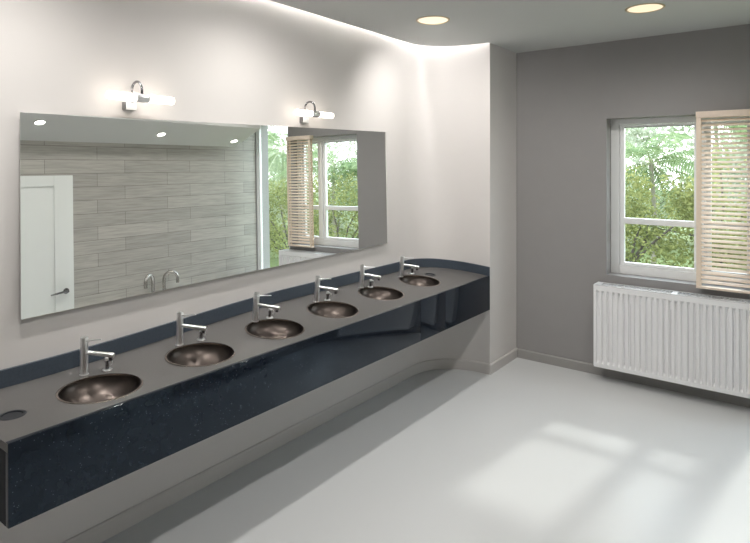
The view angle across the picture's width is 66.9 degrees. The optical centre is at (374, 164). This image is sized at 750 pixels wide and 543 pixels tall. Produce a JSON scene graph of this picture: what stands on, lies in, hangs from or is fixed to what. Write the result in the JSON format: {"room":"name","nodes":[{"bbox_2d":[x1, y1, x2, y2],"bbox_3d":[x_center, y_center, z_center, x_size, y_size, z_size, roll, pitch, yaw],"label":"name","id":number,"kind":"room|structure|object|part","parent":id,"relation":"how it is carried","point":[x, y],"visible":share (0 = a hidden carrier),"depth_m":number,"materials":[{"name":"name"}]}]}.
{"room":"public restroom","nodes":[
{"label":"public restroom","id":0,"kind":"room"},
{"bbox_2d":[0,0,515,369],"bbox_3d":[-0.901,-0.137,2.945,0.800,2.150,6.193,0,0,37],"label":"wall","id":1,"kind":"structure","parent":0,"point":[447,114],"depth_m":3.47,"materials":[{"name":"white paint"}]},
{"bbox_2d":[106,80,174,110],"bbox_3d":[-1.163,-0.343,2.782,0.121,0.145,0.346,0,0,37],"label":"lamp","id":2,"kind":"object","parent":1,"relation":"attached to","point":[137,97],"visible":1,"depth_m":2.76,"materials":[{"name":"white glass"}]},
{"bbox_3d":[-1.204,-0.288,2.792,0.024,0.037,0.057,0,0,37],"label":"wall plate","id":3,"kind":"part","parent":2,"relation":"part of","materials":[{"name":"white plastic"}]},
{"bbox_3d":[-1.169,-0.355,2.786,0.106,0.120,0.012,0,0,37],"label":"arm","id":4,"kind":"part","parent":2,"relation":"part of","materials":[{"name":"silver metal"}]},
{"bbox_2d":[19,112,387,319],"bbox_3d":[-0.706,0.195,3.439,0.030,0.910,2.619,0,0,37],"label":"wall mirror","id":5,"kind":"object","parent":1,"relation":"attached to","point":[112,208],"visible":1,"depth_m":2.98,"materials":[{"name":"grey mirror"}]},
{"bbox_2d":[294,101,333,122],"bbox_3d":[-0.426,-0.352,3.750,0.121,0.145,0.346,0,0,37],"label":"lamp","id":6,"kind":"object","parent":1,"relation":"attached to","point":[299,112],"visible":1,"depth_m":3.73,"materials":[{"name":"silver metal"}]},
{"bbox_3d":[-0.466,-0.297,3.760,0.024,0.037,0.057,0,0,37],"label":"wall plate","id":7,"kind":"part","parent":6,"relation":"part of","materials":[{"name":"white plastic"}]},
{"bbox_3d":[-0.432,-0.364,3.754,0.106,0.120,0.012,0,0,37],"label":"arm","id":8,"kind":"part","parent":6,"relation":"part of","materials":[{"name":"silver metal"}]},
{"bbox_2d":[0,269,515,542],"bbox_3d":[-0.901,1.338,2.945,0.800,0.800,6.193,0,0,37],"label":"wall","id":9,"kind":"structure","parent":0,"point":[486,337],"depth_m":3.40,"materials":[{"name":"white paint"}]},
{"bbox_2d":[0,258,489,528],"bbox_3d":[-0.351,0.997,3.469,0.559,0.412,3.580,0,0,37],"label":"countertop","id":10,"kind":"structure","parent":9,"relation":"attached to","point":[57,453],"depth_m":2.61,"materials":[{"name":"grey stone"}]},
{"bbox_3d":[-1.414,1.079,2.044,0.477,0.247,0.022,0,0,37],"label":"panel","id":11,"kind":"part","parent":10,"relation":"part of","materials":[{"name":"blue stone"}]},
{"bbox_2d":[0,409,26,420],"bbox_3d":[-1.340,0.928,2.097,0.094,0.014,0.094,0,0,37],"label":"hole","id":12,"kind":"object","parent":10,"relation":"in","point":[13,414],"depth_m":2.10,"materials":[{"name":"black rubber"}]},
{"bbox_2d":[79,336,114,375],"bbox_3d":[-1.220,0.839,2.491,0.157,0.165,0.039,0,0,5],"label":"tap","id":13,"kind":"object","parent":10,"relation":"on","point":[84,352],"visible":1,"depth_m":2.48,"materials":[{"name":"silver metal"}]},
{"bbox_3d":[-1.242,0.774,2.493,0.106,0.036,0.034,0,0,5],"label":"lever","id":14,"kind":"part","parent":13,"relation":"part of","materials":[{"name":"silver metal"}]},
{"bbox_3d":[-1.206,0.830,2.490,0.128,0.030,0.024,0,0,3],"label":"spout","id":15,"kind":"part","parent":13,"relation":"part of","materials":[{"name":"silver metal"}]},
{"bbox_2d":[56,373,142,403],"bbox_3d":[-1.136,0.977,2.354,0.328,0.114,0.328,0,0,37],"label":"washbasin","id":16,"kind":"object","parent":10,"relation":"in","point":[99,388],"visible":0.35,"depth_m":2.46,"materials":[{"name":"brown metal"}]},
{"bbox_3d":[-1.202,0.895,2.551,0.017,0.037,0.017,1,0,37],"label":"stem","id":17,"kind":"part","parent":10,"relation":"part of","materials":[{"name":"silver metal"}]},
{"bbox_3d":[-1.201,0.891,2.550,0.045,0.057,0.042,1,0,37],"label":"drain knob","id":18,"kind":"part","parent":10,"relation":"part of","materials":[{"name":"silver metal"}]},
{"bbox_2d":[175,311,206,345],"bbox_3d":[-0.927,0.824,2.857,0.160,0.165,0.039,0,0,8],"label":"tap","id":19,"kind":"object","parent":10,"relation":"on","point":[180,315],"visible":1,"depth_m":2.85,"materials":[{"name":"silver metal"}]},
{"bbox_3d":[-0.949,0.760,2.849,0.107,0.037,0.034,0,0,23],"label":"lever","id":20,"kind":"part","parent":19,"relation":"part of","materials":[{"name":"silver metal"}]},
{"bbox_3d":[-0.911,0.817,2.858,0.128,0.034,0.024,0,0,3],"label":"spout","id":21,"kind":"part","parent":19,"relation":"part of","materials":[{"name":"silver metal"}]},
{"bbox_2d":[165,343,234,366],"bbox_3d":[-0.842,0.966,2.747,0.328,0.121,0.328,0,0,24],"label":"washbasin","id":22,"kind":"object","parent":10,"relation":"in","point":[198,354],"visible":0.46,"depth_m":2.85,"materials":[{"name":"brown metal"}]},
{"bbox_3d":[-0.899,0.875,2.938,0.042,0.058,0.042,0,0,-33],"label":"drain knob","id":23,"kind":"part","parent":10,"relation":"part of","materials":[{"name":"silver metal"}]},
{"bbox_2d":[252,292,279,321],"bbox_3d":[-0.621,0.808,3.221,0.164,0.166,0.043,0,0,9],"label":"tap","id":24,"kind":"object","parent":10,"relation":"on","point":[256,304],"visible":1,"depth_m":3.21,"materials":[{"name":"silver metal"}]},
{"bbox_3d":[-0.639,0.744,3.211,0.108,0.038,0.034,0,0,23],"label":"lever","id":25,"kind":"part","parent":24,"relation":"part of","materials":[{"name":"silver metal"}]},
{"bbox_3d":[-0.603,0.803,3.221,0.128,0.038,0.024,0,0,2],"label":"spout","id":26,"kind":"part","parent":24,"relation":"part of","materials":[{"name":"silver metal"}]},
{"bbox_3d":[-0.612,0.860,3.301,0.042,0.059,0.042,0,0,-31],"label":"drain knob","id":27,"kind":"part","parent":10,"relation":"part of","materials":[{"name":"silver metal"}]},
{"bbox_2d":[245,319,304,338],"bbox_3d":[-0.552,0.952,3.138,0.327,0.129,0.328,0,0,24],"label":"washbasin","id":28,"kind":"object","parent":10,"relation":"in","point":[267,328],"visible":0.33,"depth_m":3.25,"materials":[{"name":"brown metal"}]},
{"bbox_2d":[313,276,337,301],"bbox_3d":[-0.318,0.798,3.647,0.165,0.167,0.044,0,0,9],"label":"tap","id":29,"kind":"object","parent":10,"relation":"on","point":[317,278],"visible":1,"depth_m":3.64,"materials":[{"name":"silver metal"}]},
{"bbox_3d":[-0.335,0.734,3.636,0.108,0.038,0.034,0,0,23],"label":"lever","id":30,"kind":"part","parent":29,"relation":"part of","materials":[{"name":"silver metal"}]},
{"bbox_3d":[-0.299,0.795,3.647,0.128,0.040,0.024,0,0,2],"label":"spout","id":31,"kind":"part","parent":29,"relation":"part of","materials":[{"name":"silver metal"}]},
{"bbox_3d":[-0.311,0.855,3.709,0.042,0.059,0.043,0,0,-32],"label":"drain knob","id":32,"kind":"part","parent":10,"relation":"part of","materials":[{"name":"silver metal"}]},
{"bbox_2d":[306,301,358,317],"bbox_3d":[-0.262,0.945,3.533,0.326,0.132,0.328,0,0,25],"label":"washbasin","id":33,"kind":"object","parent":10,"relation":"in","point":[329,309],"visible":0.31,"depth_m":3.65,"materials":[{"name":"brown metal"}]},
{"bbox_2d":[358,264,380,287],"bbox_3d":[-0.038,0.796,4.053,0.165,0.167,0.044,0,0,9],"label":"tap","id":34,"kind":"object","parent":10,"relation":"on","point":[362,267],"visible":1,"depth_m":4.05,"materials":[{"name":"silver metal"}]},
{"bbox_3d":[-0.055,0.732,4.043,0.108,0.038,0.034,0,0,23],"label":"lever","id":35,"kind":"part","parent":34,"relation":"part of","materials":[{"name":"silver metal"}]},
{"bbox_3d":[-0.019,0.792,4.054,0.128,0.040,0.024,0,0,2],"label":"spout","id":36,"kind":"part","parent":34,"relation":"part of","materials":[{"name":"silver metal"}]},
{"bbox_3d":[-0.034,0.853,4.099,0.042,0.059,0.043,0,0,-32],"label":"drain knob","id":37,"kind":"part","parent":10,"relation":"part of","materials":[{"name":"silver metal"}]},
{"bbox_2d":[358,286,404,299],"bbox_3d":[0.043,0.943,3.970,0.326,0.132,0.328,0,0,25],"label":"washbasin","id":38,"kind":"object","parent":10,"relation":"in","point":[377,292],"visible":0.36,"depth_m":4.09,"materials":[{"name":"brown metal"}]},
{"bbox_2d":[398,256,418,276],"bbox_3d":[0.264,0.796,4.450,0.165,0.167,0.044,0,0,9],"label":"tap","id":39,"kind":"object","parent":10,"relation":"on","point":[402,258],"visible":1,"depth_m":4.44,"materials":[{"name":"silver metal"}]},
{"bbox_3d":[0.283,0.792,4.450,0.128,0.040,0.024,0,0,2],"label":"spout","id":40,"kind":"part","parent":39,"relation":"part of","materials":[{"name":"silver metal"}]},
{"bbox_2d":[398,275,440,286],"bbox_3d":[0.343,0.941,4.390,0.326,0.132,0.328,0,0,25],"label":"washbasin","id":41,"kind":"object","parent":10,"relation":"in","point":[416,280],"visible":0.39,"depth_m":4.51,"materials":[{"name":"brown metal"}]},
{"bbox_3d":[0.404,1.062,4.017,0.022,0.282,0.327,0,0,37],"label":"panel","id":42,"kind":"part","parent":10,"relation":"part of","materials":[{"name":"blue stone"}]},
{"bbox_3d":[0.726,1.062,4.439,0.022,0.282,0.728,0,0,37],"label":"panel","id":43,"kind":"part","parent":10,"relation":"part of","materials":[{"name":"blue stone"}]},
{"bbox_2d":[0,258,489,388],"bbox_3d":[-0.517,0.857,3.641,3.623,0.131,0.495,0,0,-44],"label":"backsplash","id":44,"kind":"structure","parent":9,"relation":"attached to","point":[11,376],"depth_m":3.09,"materials":[{"name":"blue stone"}]},
{"bbox_2d":[62,348,517,542],"bbox_3d":[-0.782,1.696,2.842,0.514,0.083,6.173,0,0,37],"label":"baseboard","id":45,"kind":"structure","parent":9,"relation":"attached to","point":[120,522],"depth_m":3.35,"materials":[{"name":"paint"}]},
{"bbox_2d":[101,358,749,542],"bbox_3d":[0.160,1.798,2.218,3.370,0.120,6.523,0,0,37],"label":"floor","id":46,"kind":"structure","parent":0,"point":[525,451],"depth_m":3.20,"materials":[{"name":"grey plastic"}]},
{"bbox_2d":[271,0,749,52],"bbox_3d":[0.182,-1.028,2.107,3.000,0.030,6.173,0,0,37],"label":"ceiling","id":47,"kind":"structure","parent":0,"point":[516,26],"depth_m":3.93,"materials":[{"name":"grey paint"}]},
{"bbox_2d":[416,16,449,24],"bbox_3d":[0.405,-1.010,3.968,0.236,0.005,0.236,0,0,37],"label":"recessed light","id":48,"kind":"object","parent":47,"relation":"in","point":[428,20],"visible":1,"depth_m":3.97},
{"bbox_2d":[625,3,664,12],"bbox_3d":[1.742,-1.010,3.665,0.236,0.005,0.236,0,0,37],"label":"recessed light","id":49,"kind":"object","parent":47,"relation":"in","point":[645,7],"visible":1,"depth_m":3.66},
{"bbox_2d":[516,24,749,363],"bbox_3d":[2.052,0.263,4.701,3.370,2.950,0.220,0,0,37],"label":"wall","id":50,"kind":"structure","parent":0,"point":[568,99],"depth_m":4.80,"materials":[{"name":"grey paint"}]},
{"bbox_2d":[517,349,749,407],"bbox_3d":[2.265,1.699,4.392,2.456,0.078,0.014,0,0,37],"label":"baseboard","id":51,"kind":"structure","parent":50,"relation":"attached to","point":[524,354],"depth_m":4.55,"materials":[{"name":"grey paint"}]},
{"bbox_2d":[593,282,749,398],"bbox_3d":[2.273,1.293,4.294,1.164,0.660,0.158,0,0,37],"label":"radiator","id":52,"kind":"object","parent":50,"relation":"attached to","point":[702,341],"visible":1,"depth_m":4.24,"materials":[{"name":"white metal"}]},
{"bbox_3d":[1.806,1.289,4.638,0.004,0.652,0.140,0,0,37],"label":"panel","id":53,"kind":"part","parent":52,"relation":"part of","materials":[{"name":"white metal"}]},
{"bbox_2d":[594,282,749,303],"bbox_3d":[2.268,0.966,4.286,1.156,0.006,0.140,0,0,37],"label":"grille","id":54,"kind":"object","parent":52,"relation":"attached to","point":[689,296],"depth_m":4.29,"materials":[{"name":"white metal"}]},
{"bbox_3d":[2.304,1.296,4.334,1.156,0.654,0.018,0,0,37],"label":"panel","id":55,"kind":"part","parent":52,"relation":"part of","materials":[{"name":"white metal"}]},
{"bbox_2d":[611,116,749,284],"bbox_3d":[2.426,0.261,4.483,1.061,1.285,0.062,0,0,37],"label":"window","id":56,"kind":"structure","parent":50,"relation":"in","point":[618,219],"depth_m":4.60,"materials":[{"name":"white plastic"}]},
{"bbox_3d":[2.288,0.252,4.588,0.579,1.170,0.046,0,0,37],"label":"sash","id":57,"kind":"part","parent":56,"relation":"part of","materials":[{"name":"white plastic"}]},
{"bbox_2d":[696,109,749,293],"bbox_3d":[2.563,0.260,4.132,0.397,1.313,0.066,0,0,37],"label":"window blind","id":58,"kind":"object","parent":56,"relation":"attached to","point":[741,112],"visible":1,"depth_m":4.15,"materials":[{"name":"brown wood"}]},
{"bbox_3d":[2.563,-0.373,4.132,0.397,0.047,0.066,0,0,37],"label":"head rail","id":59,"kind":"part","parent":58,"relation":"part of","materials":[{"name":"brown wood"}]},
{"bbox_3d":[2.560,0.908,4.128,0.393,0.016,0.050,0,0,37],"label":"rail","id":60,"kind":"part","parent":58,"relation":"part of","materials":[{"name":"brown wood"}]},
{"bbox_3d":[2.675,0.252,4.293,0.298,1.170,0.046,0,0,37],"label":"sash","id":61,"kind":"part","parent":56,"relation":"part of","materials":[{"name":"white plastic"}]},
{"label":"outside","id":62,"kind":"structure","parent":0,"visible":0},
{"bbox_2d":[625,190,746,269],"bbox_3d":[23.619,2.538,22.921,75.000,0.200,54.907,0,0,37],"label":"ground","id":63,"kind":"structure","parent":62,"point":[689,242],"depth_m":16.01,"materials":[{"name":"green plant"}]},
{"bbox_2d":[625,165,664,250],"bbox_3d":[4.271,1.212,11.215,2.706,2.476,2.325,0,0,-4],"label":"shrub","id":64,"kind":"object","parent":63,"relation":"on","point":[636,179],"visible":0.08,"depth_m":10.70,"materials":[{"name":"green plant"}]},
{"bbox_2d":[625,172,693,267],"bbox_3d":[4.084,1.222,9.339,2.519,2.450,2.661,0,0,37],"label":"shrub","id":65,"kind":"object","parent":63,"relation":"on","point":[680,206],"visible":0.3,"depth_m":9.01,"materials":[{"name":"green plant"}]},
{"bbox_2d":[625,132,733,263],"bbox_3d":[5.865,0.905,11.871,3.267,3.083,3.082,0,0,1],"label":"palm tree","id":66,"kind":"object","parent":63,"relation":"on","point":[643,150],"visible":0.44,"depth_m":11.58,"materials":[{"name":"green plant"}]},
{"bbox_2d":[625,123,745,247],"bbox_3d":[7.890,0.165,17.460,5.715,4.710,5.266,0,0,-9],"label":"tree","id":67,"kind":"object","parent":63,"relation":"on","point":[636,137],"visible":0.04,"depth_m":16.52,"materials":[{"name":"green plant"}]},
{"bbox_2d":[629,144,746,269],"bbox_3d":[5.492,1.032,9.150,2.378,2.823,2.358,0,0,37],"label":"shrub","id":68,"kind":"object","parent":63,"relation":"on","point":[689,184],"visible":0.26,"depth_m":8.83,"materials":[{"name":"green plant"}]},
{"bbox_2d":[670,121,746,261],"bbox_3d":[8.554,0.274,14.235,3.232,4.339,3.125,0,0,37],"label":"palm tree","id":69,"kind":"object","parent":63,"relation":"on","point":[732,126],"visible":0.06,"depth_m":14.23,"materials":[{"name":"green plant"}]},
{"bbox_2d":[673,126,746,244],"bbox_3d":[11.057,0.340,16.294,4.859,5.067,5.338,0,0,-22],"label":"tree","id":70,"kind":"object","parent":63,"relation":"on","point":[737,145],"visible":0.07,"depth_m":15.80,"materials":[{"name":"green plant"}]}
]}

